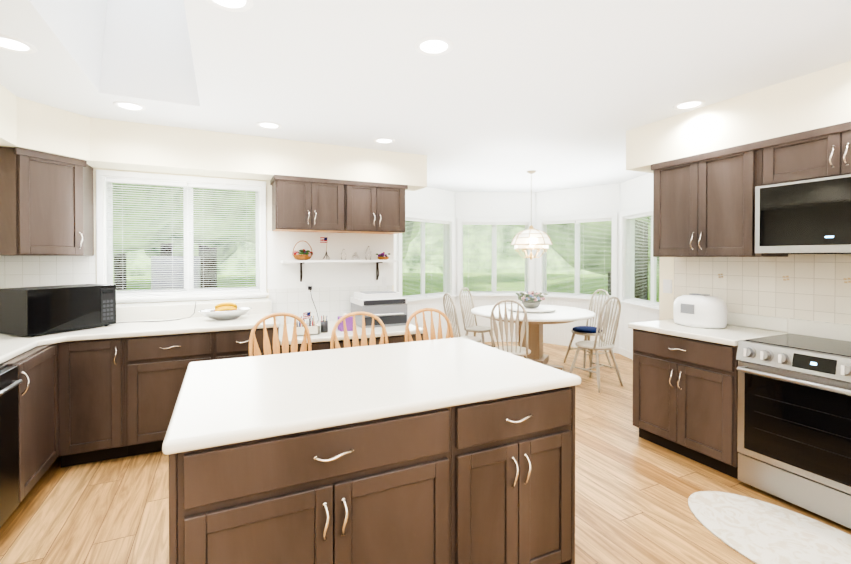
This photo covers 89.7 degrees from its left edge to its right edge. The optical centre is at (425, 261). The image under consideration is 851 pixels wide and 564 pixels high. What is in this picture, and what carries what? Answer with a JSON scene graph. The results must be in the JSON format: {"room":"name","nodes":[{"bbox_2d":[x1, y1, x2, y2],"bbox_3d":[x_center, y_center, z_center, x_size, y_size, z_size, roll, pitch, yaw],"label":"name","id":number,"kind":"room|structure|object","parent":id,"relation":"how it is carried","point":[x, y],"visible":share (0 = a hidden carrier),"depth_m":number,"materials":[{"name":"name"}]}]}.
{"room":"dining room and kitchen","nodes":[
{"label":"dining room and kitchen","id":0,"kind":"room"},
{"bbox_2d":[93,168,393,303],"bbox_3d":[-1.908,0.126,4.191,3.350,2.540,0.160,0,1,-25],"label":"wall","id":1,"kind":"structure","parent":0,"point":[268,207],"depth_m":4.09,"materials":[{"name":"beige paint"}]},
{"bbox_2d":[0,147,93,255],"bbox_3d":[-2.962,-0.419,3.245,0.634,0.748,0.634,0,1,-25],"label":"upper cabinet","id":2,"kind":"object","parent":1,"relation":"attached to","point":[46,204],"visible":1,"depth_m":3.13,"materials":[{"name":"brown wood"}]},
{"bbox_2d":[0,254,95,288],"bbox_3d":[-3.107,0.157,3.533,0.620,0.430,0.005,0,1,-25],"label":"tile backsplash","id":3,"kind":"structure","parent":1,"relation":"attached to","point":[15,271],"depth_m":3.52,"materials":[{"name":"white tile"}]},
{"bbox_2d":[96,170,267,302],"bbox_3d":[-2.225,-0.212,4.010,1.395,1.150,0.210,0,1,-25],"label":"window","id":4,"kind":"structure","parent":1,"relation":"in","point":[102,239],"depth_m":3.96,"materials":[{"name":"white"}]},
{"bbox_2d":[106,178,258,294],"bbox_3d":[-2.217,-0.214,3.992,1.253,1.022,0.028,0,1,-25],"label":"window blind","id":5,"kind":"object","parent":4,"relation":"attached to","point":[246,189],"visible":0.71,"depth_m":3.96,"materials":[{"name":"white plastic"}]},
{"bbox_2d":[116,298,270,320],"bbox_3d":[-2.411,0.886,3.704,2.012,1.030,0.297,0,1,-25],"label":"window ledge","id":6,"kind":"object","parent":1,"relation":"attached to","point":[149,311],"visible":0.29,"depth_m":3.68,"materials":[{"name":"beige paint"}]},
{"bbox_2d":[306,282,312,293],"bbox_3d":[-1.196,0.274,4.423,0.075,0.120,0.029,0,1,-25],"label":"electrical outlet plate","id":7,"kind":"object","parent":1,"relation":"attached to","point":[309,286],"depth_m":4.42,"materials":[{"name":"white plastic"}]},
{"bbox_2d":[270,175,353,232],"bbox_3d":[-1.131,-0.553,4.269,0.728,0.498,0.347,0,1,-25],"label":"upper cabinet","id":8,"kind":"object","parent":1,"relation":"attached to","point":[305,204],"depth_m":4.11,"materials":[{"name":"brown wood"}]},
{"bbox_2d":[267,231,393,323],"bbox_3d":[-0.968,0.163,4.544,1.346,0.940,0.005,0,1,-25],"label":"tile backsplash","id":9,"kind":"structure","parent":1,"relation":"attached to","point":[334,283],"depth_m":4.49,"materials":[{"name":"white tile"}]},
{"bbox_2d":[280,260,396,281],"bbox_3d":[-0.887,0.096,4.465,1.170,0.225,0.213,0,1,-25],"label":"wall shelf","id":10,"kind":"object","parent":1,"relation":"attached to","point":[303,261],"visible":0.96,"depth_m":4.38,"materials":[{"name":"white wood"}]},
{"bbox_2d":[292,237,389,259],"bbox_3d":[-0.854,-0.135,4.469,1.036,0.234,0.213,0,1,-25],"label":"decorations","id":11,"kind":"object","parent":10,"relation":"on","point":[307,254],"visible":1,"depth_m":4.39,"materials":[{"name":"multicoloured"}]},
{"bbox_2d":[350,181,405,233],"bbox_3d":[-0.609,-0.556,4.516,0.727,0.498,0.347,0,1,-25],"label":"upper cabinet","id":12,"kind":"object","parent":1,"relation":"attached to","point":[379,208],"depth_m":4.39,"materials":[{"name":"brown wood"}]},
{"bbox_2d":[394,234,395,291],"bbox_3d":[-0.473,0.113,5.519,0.160,2.540,1.378,0,1,-3],"label":"wall","id":13,"kind":"structure","parent":0,"point":[395,262],"depth_m":5.79,"materials":[{"name":"white paint"}]},
{"bbox_2d":[0,342,850,563],"bbox_3d":[0.880,1.443,2.436,7.200,0.060,9.200,0,1,-25],"label":"floor","id":14,"kind":"structure","parent":0,"point":[634,491],"depth_m":2.50,"materials":[{"name":"brown wood"}]},
{"bbox_2d":[0,363,31,527],"bbox_3d":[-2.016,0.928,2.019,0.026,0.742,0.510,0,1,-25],"label":"dishwasher","id":15,"kind":"object","parent":14,"relation":"on","point":[16,384],"depth_m":2.24,"materials":[{"name":"black metal"}]},
{"bbox_2d":[0,342,63,487],"bbox_3d":[-2.363,0.980,1.987,0.630,0.870,2.850,0,1,-25],"label":"base cabinet","id":16,"kind":"object","parent":14,"relation":"on","point":[47,361],"depth_m":2.65,"materials":[{"name":"brown wood"}]},
{"bbox_2d":[0,328,83,363],"bbox_3d":[-2.336,0.522,1.996,0.690,0.040,2.850,0,1,-25],"label":"countertop","id":17,"kind":"structure","parent":16,"relation":"on","point":[12,346],"depth_m":2.68,"materials":[{"name":"beige stone"}]},
{"bbox_2d":[0,284,115,336],"bbox_3d":[-2.612,0.336,3.067,0.318,0.310,0.559,0,1,20],"label":"microwave","id":18,"kind":"object","parent":17,"relation":"on","point":[31,311],"depth_m":2.90,"materials":[{"name":"black"}]},
{"bbox_2d":[73,313,279,340],"bbox_3d":[-1.951,0.509,3.395,1.442,0.040,0.650,0,1,-25],"label":"countertop","id":19,"kind":"structure","parent":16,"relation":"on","point":[135,328],"depth_m":3.22,"materials":[{"name":"beige stone"}]},
{"bbox_2d":[119,303,195,322],"bbox_3d":[-2.244,0.424,3.586,0.563,0.122,0.333,0,1,-25],"label":"power cord","id":20,"kind":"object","parent":19,"relation":"on","point":[159,321],"depth_m":3.44,"materials":[{"name":"white plastic"}]},
{"bbox_2d":[198,302,251,319],"bbox_3d":[-1.679,0.416,3.605,0.421,0.139,0.217,0,1,-25],"label":"fruit bowl","id":21,"kind":"object","parent":19,"relation":"on","point":[224,310],"visible":1,"depth_m":3.57,"materials":[{"name":"white ceramic"}]},
{"bbox_2d":[64,327,278,466],"bbox_3d":[-1.924,0.966,3.406,1.377,0.870,0.660,0,1,-25],"label":"base cabinet","id":22,"kind":"object","parent":14,"relation":"on","point":[71,403],"depth_m":3.01,"materials":[{"name":"brown wood"}]},
{"bbox_2d":[249,312,311,356],"bbox_3d":[-0.835,0.872,2.571,0.492,1.084,0.472,0,1,-29],"label":"bar stool","id":23,"kind":"object","parent":14,"relation":"on","point":[276,344],"visible":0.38,"depth_m":2.72,"materials":[{"name":"beige wood"}]},
{"bbox_2d":[280,334,422,353],"bbox_3d":[-0.768,1.037,4.128,1.310,0.720,0.884,0,1,-25],"label":"built-in desk","id":24,"kind":"object","parent":14,"relation":"on","point":[326,345],"depth_m":3.74,"materials":[{"name":"brown wood"}]},
{"bbox_2d":[279,321,422,344],"bbox_3d":[-0.777,0.656,4.143,1.310,0.040,0.897,0,1,-25],"label":"countertop","id":25,"kind":"structure","parent":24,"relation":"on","point":[398,330],"depth_m":3.89,"materials":[{"name":"beige stone"}]},
{"bbox_2d":[293,311,319,335],"bbox_3d":[-1.046,0.540,3.751,0.210,0.198,0.120,0,1,-25],"label":"box","id":26,"kind":"object","parent":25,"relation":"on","point":[314,328],"visible":0.77,"depth_m":3.72,"materials":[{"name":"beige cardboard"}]},
{"bbox_2d":[320,315,327,332],"bbox_3d":[-0.913,0.564,3.858,0.068,0.149,0.066,0,1,-25],"label":"pencil cup","id":27,"kind":"object","parent":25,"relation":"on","point":[323,326],"visible":1,"depth_m":3.83,"materials":[{"name":"grey metal"}]},
{"bbox_2d":[338,313,352,331],"bbox_3d":[-0.741,0.558,3.962,0.120,0.159,0.120,0,1,-25],"label":"tissue box","id":28,"kind":"object","parent":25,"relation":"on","point":[349,323],"visible":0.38,"depth_m":3.92,"materials":[{"name":"purple"}]},
{"bbox_2d":[350,291,406,327],"bbox_3d":[-0.472,0.473,4.340,0.480,0.322,0.435,0,1,-25],"label":"printer","id":29,"kind":"object","parent":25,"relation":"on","point":[388,308],"visible":0.75,"depth_m":4.20,"materials":[{"name":"grey plastic"}]},
{"bbox_2d":[330,312,388,348],"bbox_3d":[-0.355,0.872,2.610,0.507,1.084,0.488,0,1,-25],"label":"bar stool","id":30,"kind":"object","parent":14,"relation":"on","point":[355,341],"visible":0.27,"depth_m":2.77,"materials":[{"name":"beige wood"}]},
{"bbox_2d":[169,386,574,563],"bbox_3d":[-0.159,0.981,1.821,1.550,0.875,0.674,0,1,-25],"label":"kitchen island","id":31,"kind":"object","parent":14,"relation":"on","point":[489,482],"visible":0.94,"depth_m":1.52,"materials":[{"name":"brown wood"}]},
{"bbox_2d":[162,337,580,454],"bbox_3d":[-0.248,0.522,2.004,1.580,0.040,1.040,0,1,-25],"label":"island countertop","id":32,"kind":"structure","parent":31,"relation":"on","point":[220,402],"depth_m":1.74,"materials":[{"name":"beige stone"}]},
{"bbox_2d":[405,308,453,341],"bbox_3d":[0.110,0.870,2.818,0.514,1.084,0.496,0,1,-25],"label":"bar stool","id":33,"kind":"object","parent":14,"relation":"on","point":[425,333],"visible":0.25,"depth_m":2.97,"materials":[{"name":"beige wood"}]},
{"bbox_2d":[443,293,481,342],"bbox_3d":[0.458,0.883,5.124,0.453,1.015,0.452,0,1,-17],"label":"dining chair","id":34,"kind":"object","parent":14,"relation":"on","point":[473,338],"visible":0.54,"depth_m":5.04,"materials":[{"name":"white wood"}]},
{"bbox_2d":[459,287,495,346],"bbox_3d":[0.728,0.876,5.916,0.453,1.015,0.452,0,1,33],"label":"dining chair","id":35,"kind":"object","parent":14,"relation":"on","point":[482,330],"visible":0.71,"depth_m":5.93,"materials":[{"name":"white wood"}]},
{"bbox_2d":[490,299,530,358],"bbox_3d":[0.905,0.889,4.519,0.452,1.015,0.453,0,1,19],"label":"dining chair","id":36,"kind":"object","parent":14,"relation":"on","point":[521,351],"visible":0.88,"depth_m":4.36,"materials":[{"name":"white wood"}]},
{"bbox_2d":[471,304,595,370],"bbox_3d":[1.359,1.008,5.512,1.546,0.752,1.546,0,1,-25],"label":"dining table","id":37,"kind":"object","parent":14,"relation":"on","point":[558,315],"visible":0.69,"depth_m":5.34,"materials":[{"name":"white wood"}]},
{"bbox_2d":[507,305,555,311],"bbox_3d":[1.359,0.613,5.508,0.620,0.035,0.620,0,1,-25],"label":"lazy susan","id":38,"kind":"object","parent":37,"relation":"on","point":[544,309],"visible":0.73,"depth_m":5.33,"materials":[{"name":"white"}]},
{"bbox_2d":[515,291,547,307],"bbox_3d":[1.350,0.485,5.501,0.360,0.219,0.352,0,1,-25],"label":"flower basket","id":39,"kind":"object","parent":38,"relation":"on","point":[535,298],"visible":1,"depth_m":5.42,"materials":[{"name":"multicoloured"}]},
{"bbox_2d":[563,289,611,370],"bbox_3d":[2.154,0.878,5.671,0.453,1.015,0.452,0,1,-16],"label":"dining chair","id":40,"kind":"object","parent":14,"relation":"on","point":[587,331],"visible":0.79,"depth_m":5.64,"materials":[{"name":"white wood"}]},
{"bbox_2d":[569,297,622,392],"bbox_3d":[1.911,0.886,4.811,0.452,1.015,0.453,0,1,-34],"label":"dining chair","id":41,"kind":"object","parent":14,"relation":"on","point":[595,345],"visible":1,"depth_m":4.71,"materials":[{"name":"white wood"}]},
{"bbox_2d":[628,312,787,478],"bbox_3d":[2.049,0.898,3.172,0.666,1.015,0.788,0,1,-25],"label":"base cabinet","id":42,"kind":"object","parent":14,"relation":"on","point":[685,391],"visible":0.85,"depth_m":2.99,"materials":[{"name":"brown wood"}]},
{"bbox_2d":[628,312,787,346],"bbox_3d":[2.060,0.461,3.173,0.642,0.140,0.788,0,1,-25],"label":"countertop","id":43,"kind":"structure","parent":42,"relation":"on","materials":[{"name":"beige stone"}]},
{"bbox_2d":[673,293,726,328],"bbox_3d":[2.087,0.369,3.261,0.288,0.240,0.369,0,1,-25],"label":"toaster","id":44,"kind":"object","parent":43,"relation":"on","point":[699,310],"visible":1,"depth_m":3.15,"materials":[{"name":"white plastic"}]},
{"bbox_2d":[674,254,850,324],"bbox_3d":[2.684,0.168,2.601,0.005,0.455,2.460,0,1,-25],"label":"tile backsplash","id":45,"kind":"structure","parent":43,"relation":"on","point":[814,287],"depth_m":3.02,"materials":[{"name":"white tile"}]},
{"bbox_2d":[688,491,850,563],"bbox_3d":[1.861,1.410,2.103,0.660,0.010,1.080,0,1,-25],"label":"oval rug","id":46,"kind":"object","parent":14,"relation":"on","point":[755,531],"visible":0.94,"depth_m":2.22,"materials":[{"name":"white fabric"}]},
{"bbox_2d":[736,318,850,528],"bbox_3d":[2.372,0.905,2.464,0.695,1.015,0.765,0,1,-25],"label":"range","id":47,"kind":"object","parent":14,"relation":"on","point":[794,423],"depth_m":2.43,"materials":[{"name":"silver metal"}]},
{"bbox_2d":[397,187,453,298],"bbox_3d":[-0.024,0.101,6.775,0.160,2.540,1.378,0,1,42],"label":"wall","id":48,"kind":"structure","parent":0,"point":[432,201],"depth_m":6.74,"materials":[{"name":"white paint"}]},
{"bbox_2d":[402,218,449,298],"bbox_3d":[0.010,-0.045,6.743,0.028,1.202,1.148,0,1,42],"label":"window blind","id":49,"kind":"object","parent":48,"relation":"attached to","point":[438,238],"visible":0.85,"depth_m":6.76,"materials":[{"name":"white plastic"}]},
{"bbox_2d":[398,212,456,304],"bbox_3d":[-0.001,-0.043,6.753,0.220,1.380,1.340,0,1,42],"label":"window","id":50,"kind":"structure","parent":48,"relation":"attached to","point":[450,269],"depth_m":6.82,"materials":[{"name":"white"}]},
{"bbox_2d":[407,299,529,341],"bbox_3d":[0.626,1.007,6.995,2.567,0.724,0.553,0,1,-25],"label":"wall","id":51,"kind":"structure","parent":48,"relation":"attached to","point":[481,321],"depth_m":7.23,"materials":[{"name":"white paint"}]},
{"bbox_2d":[0,0,850,191],"bbox_3d":[0.930,-1.628,2.546,7.410,1.000,9.410,0,1,-25],"label":"ceiling","id":52,"kind":"structure","parent":0,"point":[503,95],"depth_m":2.63,"materials":[{"name":"white paint"}]},
{"bbox_2d":[0,34,36,53],"bbox_3d":[-2.144,-1.121,2.209,0.207,0.006,0.207,0,1,26],"label":"recessed light","id":53,"kind":"object","parent":52,"relation":"in","point":[9,43],"depth_m":2.23,"materials":[{"name":"white"}]},
{"bbox_2d":[113,101,146,110],"bbox_3d":[-2.155,-1.130,3.122,0.207,0.006,0.207,0,1,-31],"label":"recessed light","id":54,"kind":"object","parent":52,"relation":"in","point":[126,105],"depth_m":3.12,"materials":[{"name":"white"}]},
{"bbox_2d":[0,84,426,190],"bbox_3d":[-0.228,-0.943,0.932,3.610,0.340,7.150,0,1,-25],"label":"soffit","id":55,"kind":"object","parent":52,"relation":"attached to","point":[92,142],"depth_m":3.68,"materials":[{"name":"beige paint"}]},
{"bbox_2d":[206,0,253,11],"bbox_3d":[-0.842,-1.118,1.818,0.207,0.006,0.207,0,1,-31],"label":"recessed light","id":56,"kind":"object","parent":52,"relation":"in","point":[227,5],"depth_m":1.87,"materials":[{"name":"white"}]},
{"bbox_2d":[256,121,281,128],"bbox_3d":[-1.308,-1.134,3.578,0.207,0.006,0.207,0,1,-31],"label":"recessed light","id":57,"kind":"object","parent":52,"relation":"in","point":[264,124],"depth_m":3.58,"materials":[{"name":"white"}]},
{"bbox_2d":[373,138,394,143],"bbox_3d":[-0.390,-1.139,4.045,0.207,0.006,0.207,0,1,-31],"label":"recessed light","id":58,"kind":"object","parent":52,"relation":"in","point":[378,140],"depth_m":4.04,"materials":[{"name":"white"}]},
{"bbox_2d":[414,36,453,55],"bbox_3d":[0.044,-1.122,2.237,0.207,0.006,0.207,0,1,-34],"label":"recessed light","id":59,"kind":"object","parent":52,"relation":"in","point":[433,46],"depth_m":2.23,"materials":[{"name":"white"}]},
{"bbox_2d":[510,170,552,259],"bbox_3d":[1.359,-0.586,5.497,0.533,1.140,0.533,0,1,-25],"label":"chandelier","id":60,"kind":"object","parent":52,"relation":"hanging from","point":[531,237],"visible":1,"depth_m":5.36,"materials":[{"name":"white glass"}]},
{"bbox_2d":[672,100,705,109],"bbox_3d":[1.906,-1.130,3.095,0.207,0.006,0.207,0,1,-31],"label":"recessed light","id":61,"kind":"object","parent":52,"relation":"in","point":[690,104],"depth_m":3.09,"materials":[{"name":"white"}]},
{"bbox_2d":[626,61,850,172],"bbox_3d":[3.039,-0.948,1.437,0.350,0.340,5.270,0,1,-25],"label":"soffit","id":62,"kind":"object","parent":52,"relation":"attached to","point":[816,100],"depth_m":2.87,"materials":[{"name":"beige paint"}]},
{"bbox_2d":[456,192,534,298],"bbox_3d":[1.183,0.096,7.345,1.378,2.540,0.160,0,1,-3],"label":"wall","id":63,"kind":"structure","parent":0,"point":[493,205],"depth_m":7.25,"materials":[{"name":"white paint"}]},
{"bbox_2d":[462,223,527,293],"bbox_3d":[1.185,-0.051,7.298,1.148,1.202,0.028,0,1,-3],"label":"window blind","id":64,"kind":"object","parent":63,"relation":"attached to","point":[468,240],"visible":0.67,"depth_m":7.29,"materials":[{"name":"white plastic"}]},
{"bbox_2d":[457,218,533,298],"bbox_3d":[1.184,-0.049,7.313,1.340,1.380,0.220,0,1,-3],"label":"window","id":65,"kind":"structure","parent":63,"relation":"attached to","point":[529,271],"depth_m":7.26,"materials":[{"name":"white"}]},
{"bbox_2d":[537,212,617,304],"bbox_3d":[2.418,-0.045,6.872,1.340,1.380,0.220,0,1,42],"label":"window","id":66,"kind":"structure","parent":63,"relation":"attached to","point":[541,276],"depth_m":6.88,"materials":[{"name":"white"}]},
{"bbox_2d":[396,183,620,299],"bbox_3d":[1.400,0.109,5.973,3.417,2.540,3.426,0,1,-25],"label":"trim","id":67,"kind":"structure","parent":0,"point":[535,228],"depth_m":7.21,"materials":[{"name":"white paint"}]},
{"bbox_2d":[536,183,618,304],"bbox_3d":[2.438,0.100,6.895,1.378,2.540,0.160,0,1,42],"label":"wall","id":68,"kind":"structure","parent":0,"point":[599,199],"depth_m":6.75,"materials":[{"name":"white paint"}]},
{"bbox_2d":[542,219,611,297],"bbox_3d":[2.408,-0.046,6.860,1.148,1.202,0.028,0,1,42],"label":"window blind","id":69,"kind":"object","parent":68,"relation":"attached to","point":[583,240],"visible":0.79,"depth_m":6.81,"materials":[{"name":"white plastic"}]},
{"bbox_2d":[540,300,658,359],"bbox_3d":[2.656,1.014,6.255,0.540,0.724,2.520,0,1,-25],"label":"wall","id":70,"kind":"structure","parent":68,"relation":"attached to","point":[558,334],"depth_m":6.51,"materials":[{"name":"white paint"}]},
{"bbox_2d":[620,173,652,305],"bbox_3d":[3.009,0.112,5.689,0.160,2.540,1.378,0,1,-3],"label":"wall","id":71,"kind":"structure","parent":0,"point":[636,192],"depth_m":5.91,"materials":[{"name":"white paint"}]},
{"bbox_2d":[620,205,658,313],"bbox_3d":[2.979,-0.033,5.686,0.220,1.380,1.340,0,1,-3],"label":"window","id":72,"kind":"structure","parent":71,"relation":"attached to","point":[624,246],"depth_m":6.23,"materials":[{"name":"white"}]},
{"bbox_2d":[625,213,659,305],"bbox_3d":[2.964,-0.035,5.686,0.028,1.202,1.148,0,1,-3],"label":"window blind","id":73,"kind":"object","parent":71,"relation":"attached to","point":[630,241],"visible":0.56,"depth_m":5.87,"materials":[{"name":"white plastic"}]},
{"bbox_2d":[659,257,788,319],"bbox_3d":[3.285,0.151,1.525,0.160,2.540,5.200,0,1,-25],"label":"wall","id":74,"kind":"structure","parent":0,"point":[666,300],"depth_m":3.78,"materials":[{"name":"beige paint"}]},
{"bbox_2d":[663,279,671,293],"bbox_3d":[2.131,0.220,3.768,0.007,0.120,0.080,0,1,-25],"label":"light switch","id":75,"kind":"object","parent":74,"relation":"attached to","point":[667,286],"visible":1,"depth_m":3.76,"materials":[{"name":"white plastic"}]},
{"bbox_2d":[651,140,787,256],"bbox_3d":[2.188,-0.414,3.240,0.347,0.758,0.790,0,1,-25],"label":"upper cabinet","id":76,"kind":"object","parent":74,"relation":"attached to","point":[703,204],"depth_m":3.11,"materials":[{"name":"brown wood"}]},
{"bbox_2d":[718,274,850,282],"bbox_3d":[2.597,0.227,2.778,0.001,0.251,1.983,0,1,-25],"label":"decorative tile","id":77,"kind":"structure","parent":74,"relation":"attached to","point":[788,279],"depth_m":2.83,"materials":[{"name":"beige tile"}]},
{"bbox_2d":[763,121,850,185],"bbox_3d":[2.529,-0.637,2.518,0.347,0.298,0.804,0,1,-25],"label":"upper cabinet","id":78,"kind":"object","parent":74,"relation":"attached to","point":[822,152],"depth_m":2.58,"materials":[{"name":"brown wood"}]},
{"bbox_2d":[755,174,850,253],"bbox_3d":[2.497,-0.263,2.507,0.416,0.439,0.800,0,1,-25],"label":"over-the-range microwave","id":79,"kind":"object","parent":78,"relation":"attached to","point":[811,216],"visible":1,"depth_m":2.54,"materials":[{"name":"silver"}]},
{"label":"outside","id":80,"kind":"structure","parent":0,"visible":0},
{"bbox_2d":[113,273,658,301],"bbox_3d":[-0.338,1.702,3.588,140.000,0.100,140.000,0,1,-25],"label":"ground","id":81,"kind":"structure","parent":80,"point":[226,281],"depth_m":27.50,"materials":[{"name":"green plant"}]},
{"bbox_2d":[151,256,200,289],"bbox_3d":[-2.475,0.130,4.267,0.390,0.370,0.438,0,1,-25],"label":"ac unit","id":82,"kind":"object","parent":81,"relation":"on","point":[180,281],"visible":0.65,"depth_m":4.05,"materials":[{"name":"grey metal"}]},
{"bbox_2d":[112,183,659,299],"bbox_3d":[0.139,-5.348,4.852,84.000,14.220,84.000,0,1,-25],"label":"outdoor scenery","id":83,"kind":"object","parent":81,"relation":"on","point":[245,247],"visible":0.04,"depth_m":17.15,"materials":[{"name":"green plant"}]}
]}

